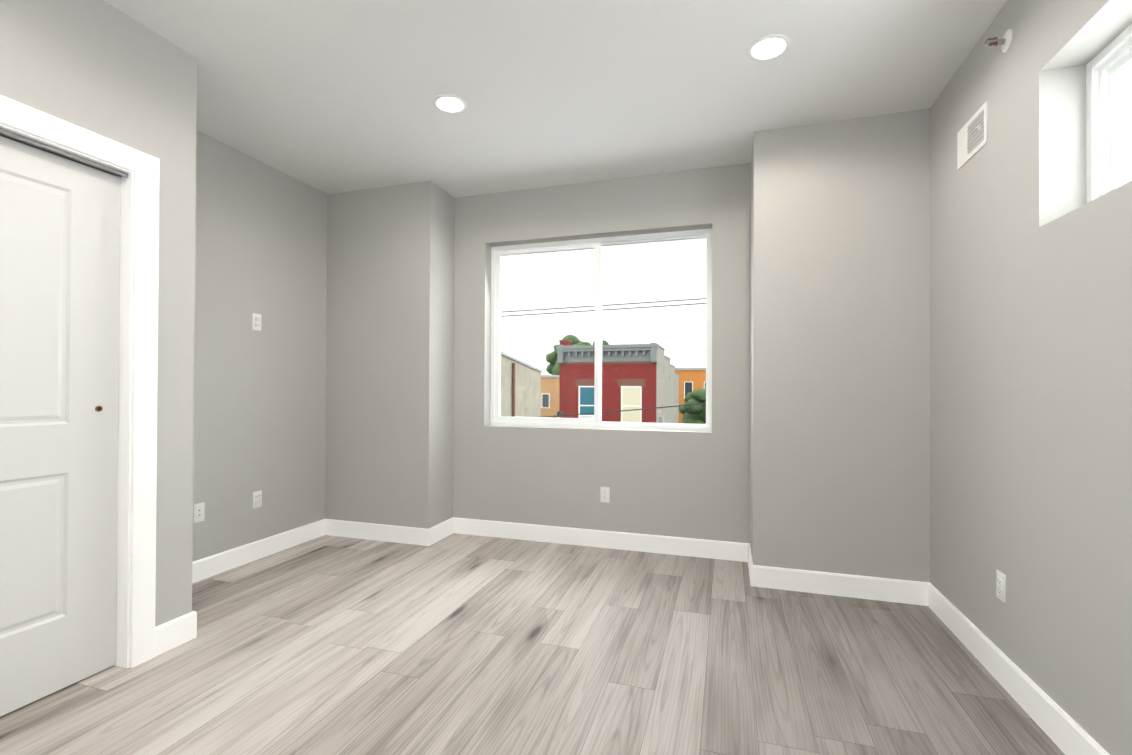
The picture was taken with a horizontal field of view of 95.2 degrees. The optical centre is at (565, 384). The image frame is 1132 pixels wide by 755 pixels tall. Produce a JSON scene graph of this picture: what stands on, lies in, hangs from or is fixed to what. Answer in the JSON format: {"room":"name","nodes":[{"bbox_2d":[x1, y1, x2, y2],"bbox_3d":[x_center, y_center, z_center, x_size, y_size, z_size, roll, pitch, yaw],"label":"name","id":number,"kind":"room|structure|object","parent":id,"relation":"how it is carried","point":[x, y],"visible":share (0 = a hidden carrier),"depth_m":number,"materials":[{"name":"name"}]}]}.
{"room":"empty bedroom","nodes":[
{"label":"empty bedroom","id":0,"kind":"room"},
{"bbox_2d":[0,0,196,626],"bbox_3d":[-2.581,-0.188,0.933,0.680,2.740,3.370,0,0,17],"label":"wall","id":1,"kind":"structure","parent":0,"point":[104,68],"depth_m":2.29,"materials":[{"name":"grey paint"}]},
{"bbox_2d":[0,136,120,716],"bbox_3d":[-2.050,0.149,1.758,0.035,2.065,0.921,0,0,17],"label":"closet door","id":2,"kind":"structure","parent":1,"relation":"in","point":[59,296],"depth_m":1.99,"materials":[{"name":"white wood"}]},
{"bbox_2d":[0,128,127,177],"bbox_3d":[-2.160,-0.890,1.344,0.082,0.016,1.795,0,0,17],"label":"track rail","id":3,"kind":"object","parent":1,"relation":"attached to","point":[49,149],"visible":0.65,"depth_m":1.98,"materials":[{"name":"silver metal"}]},
{"bbox_2d":[0,95,159,667],"bbox_3d":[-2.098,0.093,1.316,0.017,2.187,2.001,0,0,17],"label":"door frame","id":4,"kind":"structure","parent":1,"relation":"attached to","point":[142,166],"depth_m":2.20,"materials":[{"name":"white wood"}]},
{"bbox_2d":[155,611,196,644],"bbox_3d":[-2.063,1.132,2.534,0.664,0.125,0.014,0,0,17],"label":"baseboard","id":5,"kind":"structure","parent":1,"relation":"attached to","point":[183,629],"depth_m":2.37,"materials":[{"name":"white wood"}]},
{"bbox_2d":[192,131,326,561],"bbox_3d":[-2.740,-0.182,1.903,0.200,2.740,5.726,0,0,17],"label":"wall","id":6,"kind":"structure","parent":0,"point":[260,396],"depth_m":3.54,"materials":[{"name":"grey paint"}]},
{"bbox_2d":[193,502,204,522],"bbox_3d":[-2.243,0.786,3.159,0.009,0.115,0.070,0,0,17],"label":"electrical outlet plate","id":7,"kind":"object","parent":6,"relation":"attached to","point":[198,512],"depth_m":3.16,"materials":[{"name":"white plastic"}]},
{"bbox_2d":[252,313,260,330],"bbox_3d":[-2.118,-0.426,3.543,0.012,0.115,0.070,0,0,17],"label":"electrical outlet plate","id":8,"kind":"object","parent":6,"relation":"attached to","point":[256,318],"depth_m":3.54,"materials":[{"name":"white plastic"}]},
{"bbox_2d":[253,490,261,508],"bbox_3d":[-2.118,0.792,3.551,0.012,0.115,0.070,0,0,17],"label":"electrical outlet plate","id":9,"kind":"object","parent":6,"relation":"attached to","point":[257,496],"depth_m":3.55,"materials":[{"name":"white plastic"}]},
{"bbox_2d":[192,519,326,582],"bbox_3d":[-2.167,1.138,3.393,0.014,0.125,1.592,0,0,17],"label":"baseboard","id":10,"kind":"structure","parent":6,"relation":"attached to","point":[209,566],"depth_m":3.52,"materials":[{"name":"white wood"}]},
{"bbox_2d":[325,181,454,528],"bbox_3d":[-1.425,-0.161,4.196,0.948,2.740,0.364,0,0,17],"label":"column","id":11,"kind":"structure","parent":0,"point":[390,359],"depth_m":4.02,"materials":[{"name":"grey paint"}]},
{"bbox_2d":[327,519,434,545],"bbox_3d":[-1.466,1.145,4.001,0.932,0.125,0.014,0,0,17],"label":"baseboard","id":12,"kind":"structure","parent":11,"relation":"attached to","point":[351,529],"depth_m":3.98,"materials":[{"name":"white wood"}]},
{"bbox_2d":[435,517,454,542],"bbox_3d":[-0.971,1.147,4.046,0.014,0.125,0.330,0,0,17],"label":"baseboard","id":13,"kind":"structure","parent":11,"relation":"attached to","point":[446,528],"depth_m":4.07,"materials":[{"name":"white wood"}]},
{"bbox_2d":[0,533,1064,754],"bbox_3d":[-0.578,1.254,1.375,4.850,0.120,6.026,0,0,17],"label":"floor","id":14,"kind":"structure","parent":0,"point":[458,644],"depth_m":2.17,"materials":[{"name":"laminate"}]},
{"bbox_2d":[104,0,1007,197],"bbox_3d":[-0.565,-1.616,1.394,4.850,0.140,6.026,0,0,17],"label":"ceiling","id":15,"kind":"structure","parent":0,"point":[331,96],"depth_m":2.59,"materials":[{"name":"white paint"}]},
{"bbox_2d":[433,94,466,112],"bbox_3d":[-0.635,-1.549,2.829,0.186,0.043,0.186,0,0,17],"label":"recessed light","id":16,"kind":"object","parent":15,"relation":"in","point":[448,103],"visible":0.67,"depth_m":2.86,"materials":[{"name":"white plastic"}]},
{"bbox_2d":[747,34,790,60],"bbox_3d":[0.922,-1.546,2.352,0.186,0.043,0.186,0,0,17],"label":"recessed light","id":17,"kind":"object","parent":15,"relation":"in","point":[768,47],"visible":0.9,"depth_m":2.38,"materials":[{"name":"white plastic"}]},
{"bbox_2d":[453,163,750,542],"bbox_3d":[0.250,-0.155,4.022,4.850,2.740,0.300,0,0,17],"label":"wall","id":18,"kind":"structure","parent":0,"point":[685,484],"depth_m":3.84,"materials":[{"name":"grey paint"}]},
{"bbox_2d":[455,517,742,561],"bbox_3d":[0.165,1.151,3.874,2.287,0.125,0.014,0,0,17],"label":"baseboard","id":19,"kind":"structure","parent":18,"relation":"attached to","point":[713,549],"depth_m":3.83,"materials":[{"name":"white wood"}]},
{"bbox_2d":[490,228,711,430],"bbox_3d":[0.233,-0.396,4.038,1.757,1.469,0.085,0,0,17],"label":"window","id":20,"kind":"structure","parent":18,"relation":"in","point":[498,252],"depth_m":4.01,"materials":[{"name":"white plastic"}]},
{"bbox_2d":[600,487,609,502],"bbox_3d":[0.289,0.821,3.840,0.070,0.115,0.011,0,0,17],"label":"electrical outlet plate","id":21,"kind":"object","parent":18,"relation":"attached to","point":[604,491],"depth_m":3.84,"materials":[{"name":"white plastic"}]},
{"bbox_2d":[750,108,929,581],"bbox_3d":[1.635,-0.154,3.199,0.915,2.740,0.450,0,0,17],"label":"wall","id":22,"kind":"structure","parent":0,"point":[840,350],"depth_m":2.98,"materials":[{"name":"grey paint"}]},
{"bbox_2d":[743,543,751,561],"bbox_3d":[1.186,1.152,3.327,0.014,0.125,0.420,0,0,17],"label":"baseboard","id":23,"kind":"structure","parent":22,"relation":"attached to","point":[747,556],"depth_m":3.53,"materials":[{"name":"white wood"}]},
{"bbox_2d":[747,561,926,605],"bbox_3d":[1.535,1.151,2.976,0.889,0.125,0.014,0,0,17],"label":"baseboard","id":24,"kind":"structure","parent":22,"relation":"attached to","point":[827,583],"depth_m":2.96,"materials":[{"name":"white wood"}]},
{"bbox_2d":[930,0,1131,754],"bbox_3d":[1.461,-0.172,0.595,0.300,2.740,5.726,0,0,17],"label":"wall","id":25,"kind":"structure","parent":0,"point":[1030,373],"depth_m":1.86,"materials":[{"name":"grey paint"}]},
{"bbox_2d":[957,101,987,169],"bbox_3d":[1.843,-1.127,2.362,0.029,0.177,0.292,0,0,17],"label":"air vent","id":26,"kind":"object","parent":25,"relation":"in","point":[972,137],"visible":1,"depth_m":2.35,"materials":[{"name":"white plastic"}]},
{"bbox_2d":[984,29,1012,52],"bbox_3d":[1.729,-1.371,2.074,0.074,0.080,0.080,0,0,17],"label":"sprinkler","id":27,"kind":"object","parent":25,"relation":"attached to","point":[1005,42],"visible":1,"depth_m":2.06,"materials":[{"name":"white metal"}]},
{"bbox_2d":[996,570,1005,603],"bbox_3d":[1.764,0.821,2.100,0.012,0.115,0.070,0,0,17],"label":"electrical outlet plate","id":28,"kind":"object","parent":25,"relation":"attached to","point":[1000,577],"depth_m":2.09,"materials":[{"name":"white plastic"}]},
{"bbox_2d":[927,582,1109,754],"bbox_3d":[1.268,1.134,0.513,0.014,0.125,4.876,0,0,17],"label":"baseboard","id":29,"kind":"structure","parent":25,"relation":"attached to","point":[1062,729],"depth_m":1.95,"materials":[{"name":"white wood"}]},
{"bbox_2d":[1086,24,1131,202],"bbox_3d":[1.625,-0.848,1.023,0.085,0.561,1.631,0,0,17],"label":"clerestory window","id":30,"kind":"structure","parent":25,"relation":"in","point":[1108,93],"depth_m":1.75,"materials":[{"name":"white plastic"}]},
{"label":"outside","id":31,"kind":"structure","parent":0,"visible":0},
{"bbox_3d":[12.069,6.366,71.943,140.000,0.300,135.124,0,0,17],"label":"ground","id":32,"kind":"structure","parent":31,"visible":0},
{"bbox_2d":[500,352,541,416],"bbox_3d":[-4.935,1.819,17.088,6.120,7.920,17.950,0,0,17],"label":"stucco house","id":33,"kind":"structure","parent":32,"relation":"on","point":[533,398],"depth_m":17.87,"materials":[{"name":"beige paint"}]},
{"bbox_2d":[541,375,559,417],"bbox_3d":[-2.255,2.620,44.239,4.300,6.700,3.600,0,0,17],"label":"house","id":34,"kind":"structure","parent":32,"relation":"on","point":[553,401],"depth_m":42.20,"materials":[{"name":"orange paint"}]},
{"bbox_2d":[546,335,608,374],"bbox_3d":[1.399,0.709,49.590,7.186,10.625,6.672,0,0,17],"label":"tree","id":35,"kind":"object","parent":32,"relation":"on","point":[549,358],"depth_m":48.65,"materials":[{"name":"green plant"}]},
{"bbox_2d":[556,340,679,422],"bbox_3d":[3.909,1.817,32.226,5.350,8.200,12.886,0,0,17],"label":"brick house","id":36,"kind":"structure","parent":32,"relation":"on","point":[634,355],"depth_m":26.46,"materials":[{"name":"red brick"}]},
{"bbox_2d":[675,368,705,423],"bbox_3d":[14.531,2.294,51.898,6.600,7.600,8.200,0,0,17],"label":"house","id":37,"kind":"structure","parent":32,"relation":"on","point":[693,373],"depth_m":48.62,"materials":[{"name":"orange paint"}]},
{"bbox_2d":[679,388,705,423],"bbox_3d":[11.884,3.164,40.510,6.288,5.686,6.163,0,0,17],"label":"tree","id":38,"kind":"object","parent":32,"relation":"on","point":[690,413],"depth_m":39.46,"materials":[{"name":"green plant"}]},
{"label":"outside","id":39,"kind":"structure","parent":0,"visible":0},
{"bbox_2d":[501,298,705,417],"bbox_3d":[-0.086,-0.461,12.664,20.000,3.276,0.371,0,0,17],"label":"power lines","id":40,"kind":"object","parent":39,"point":[560,413],"depth_m":12.27,"materials":[{"name":"grey"}]}
]}

